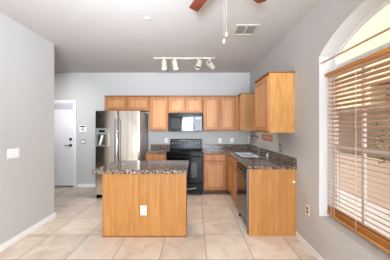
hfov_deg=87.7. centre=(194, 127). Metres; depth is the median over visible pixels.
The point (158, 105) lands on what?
upper cabinet
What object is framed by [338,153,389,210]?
wall
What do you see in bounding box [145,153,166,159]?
base cabinet
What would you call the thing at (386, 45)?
window
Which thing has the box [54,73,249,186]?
wall
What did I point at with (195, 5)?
ceiling fan
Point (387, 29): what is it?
wooden rod
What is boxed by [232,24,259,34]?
ceiling vent
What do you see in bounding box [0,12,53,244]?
wall
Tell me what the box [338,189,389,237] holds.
ground
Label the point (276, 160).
countertop
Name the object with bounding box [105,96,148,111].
upper cabinet
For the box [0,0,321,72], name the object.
ceiling
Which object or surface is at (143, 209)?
wall outlet
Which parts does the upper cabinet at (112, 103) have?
door, door panel, door, door panel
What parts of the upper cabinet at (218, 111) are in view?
door, door panel, door, door panel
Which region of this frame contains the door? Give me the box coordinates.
[54,103,73,185]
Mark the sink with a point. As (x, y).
(244, 155)
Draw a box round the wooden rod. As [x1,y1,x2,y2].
[320,27,389,63]
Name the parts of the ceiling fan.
blade, pull chain, blade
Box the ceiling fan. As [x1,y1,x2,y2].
[189,0,266,43]
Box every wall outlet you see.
[140,206,146,214]
[305,203,309,216]
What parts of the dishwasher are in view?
door, control panel, edge trim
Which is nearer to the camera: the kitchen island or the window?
the window
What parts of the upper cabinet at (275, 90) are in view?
door panel, door, trim, panel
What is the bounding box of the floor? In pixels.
[0,187,316,259]
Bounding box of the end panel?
[248,169,295,235]
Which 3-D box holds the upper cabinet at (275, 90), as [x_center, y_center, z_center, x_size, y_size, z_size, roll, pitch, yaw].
[1.139,-0.340,2.984,0.357,0.808,0.632,0,0,0]
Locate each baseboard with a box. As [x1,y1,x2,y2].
[0,212,55,251]
[77,184,95,186]
[296,231,324,259]
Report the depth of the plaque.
3.65 m
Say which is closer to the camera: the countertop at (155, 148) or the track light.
the track light
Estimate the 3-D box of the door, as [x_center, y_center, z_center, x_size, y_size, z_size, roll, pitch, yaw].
[-3.365,0.404,4.840,0.930,1.988,0.079,0,0,0]
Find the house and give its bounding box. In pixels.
[338,4,389,160]
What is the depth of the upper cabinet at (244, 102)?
4.36 m
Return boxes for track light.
[153,57,214,69]
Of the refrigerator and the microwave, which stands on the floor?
the refrigerator
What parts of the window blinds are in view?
ladder cord, ladder cord, ladder cord, rail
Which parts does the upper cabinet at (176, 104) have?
door, door panel, door panel, door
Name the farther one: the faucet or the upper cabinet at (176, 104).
the upper cabinet at (176, 104)
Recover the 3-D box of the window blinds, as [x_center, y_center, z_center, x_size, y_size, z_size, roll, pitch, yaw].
[1.414,0.168,1.504,0.082,1.479,1.307,0,0,0]
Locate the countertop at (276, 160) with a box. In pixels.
[202,144,296,168]
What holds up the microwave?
attached to the upper cabinet at (176, 104)
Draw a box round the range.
[166,139,202,194]
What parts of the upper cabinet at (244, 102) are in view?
door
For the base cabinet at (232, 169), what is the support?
on the floor
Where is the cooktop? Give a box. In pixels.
[166,149,202,152]
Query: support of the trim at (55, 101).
attached to the wall at (90, 90)
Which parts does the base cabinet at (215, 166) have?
drawer, door, door panel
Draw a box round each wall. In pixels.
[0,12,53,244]
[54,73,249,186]
[250,0,378,259]
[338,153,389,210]
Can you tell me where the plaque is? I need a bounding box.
[262,133,272,140]
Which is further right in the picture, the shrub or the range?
the shrub
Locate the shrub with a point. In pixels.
(386, 124)
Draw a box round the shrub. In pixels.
[367,117,389,171]
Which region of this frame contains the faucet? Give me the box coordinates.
[248,135,260,154]
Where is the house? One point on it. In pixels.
(379, 22)
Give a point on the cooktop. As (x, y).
(170, 150)
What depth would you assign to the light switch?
2.48 m
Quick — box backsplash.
[151,144,169,148]
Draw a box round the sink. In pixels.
[232,152,264,158]
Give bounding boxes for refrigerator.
[96,111,147,197]
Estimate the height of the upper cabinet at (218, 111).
0.788 m
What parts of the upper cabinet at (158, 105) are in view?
door panel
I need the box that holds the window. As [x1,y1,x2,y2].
[334,0,389,224]
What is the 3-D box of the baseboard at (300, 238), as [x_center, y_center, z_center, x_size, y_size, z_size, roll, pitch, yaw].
[1.313,1.374,-0.980,0.014,0.072,7.240,0,0,0]
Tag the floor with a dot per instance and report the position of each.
(216, 230)
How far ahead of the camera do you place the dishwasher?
2.92 m
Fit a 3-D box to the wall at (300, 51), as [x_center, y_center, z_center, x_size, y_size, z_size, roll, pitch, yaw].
[1.420,0.040,0.140,0.200,2.740,9.480,0,0,0]
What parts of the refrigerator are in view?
door, handle, handle, door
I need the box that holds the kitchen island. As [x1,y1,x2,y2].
[92,160,188,236]
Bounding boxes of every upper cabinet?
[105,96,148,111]
[149,96,168,130]
[168,96,202,113]
[203,96,234,130]
[235,93,254,130]
[254,71,294,132]
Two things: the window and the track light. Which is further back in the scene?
the track light
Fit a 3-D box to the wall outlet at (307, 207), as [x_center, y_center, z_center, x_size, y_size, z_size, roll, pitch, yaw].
[1.315,0.960,2.375,0.009,0.135,0.085,0,0,0]
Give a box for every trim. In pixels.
[54,100,76,186]
[319,0,385,215]
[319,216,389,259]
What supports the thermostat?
attached to the wall at (90, 90)
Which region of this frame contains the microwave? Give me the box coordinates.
[169,113,201,130]
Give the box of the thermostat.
[79,125,86,131]
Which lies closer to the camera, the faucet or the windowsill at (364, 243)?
the windowsill at (364, 243)
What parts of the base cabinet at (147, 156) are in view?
drawer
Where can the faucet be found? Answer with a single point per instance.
(252, 135)
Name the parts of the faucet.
spout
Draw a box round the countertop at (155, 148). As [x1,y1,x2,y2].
[144,144,169,153]
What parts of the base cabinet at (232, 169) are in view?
door panel, door, drawer, door, door panel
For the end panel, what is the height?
0.872 m
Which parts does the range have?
handle, oven door, drawer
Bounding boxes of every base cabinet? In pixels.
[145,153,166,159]
[203,154,228,193]
[228,155,237,204]
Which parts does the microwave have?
door, control panel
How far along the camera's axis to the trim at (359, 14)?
2.16 m
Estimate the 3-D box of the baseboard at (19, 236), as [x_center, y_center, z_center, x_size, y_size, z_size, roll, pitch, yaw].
[-2.283,1.374,-0.684,0.134,0.072,7.831,0,0,0]
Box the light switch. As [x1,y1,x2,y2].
[7,148,18,158]
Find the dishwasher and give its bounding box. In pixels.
[236,162,247,232]
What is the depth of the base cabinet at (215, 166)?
4.26 m
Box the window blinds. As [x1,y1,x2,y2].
[324,47,389,253]
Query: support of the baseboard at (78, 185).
attached to the wall at (90, 90)

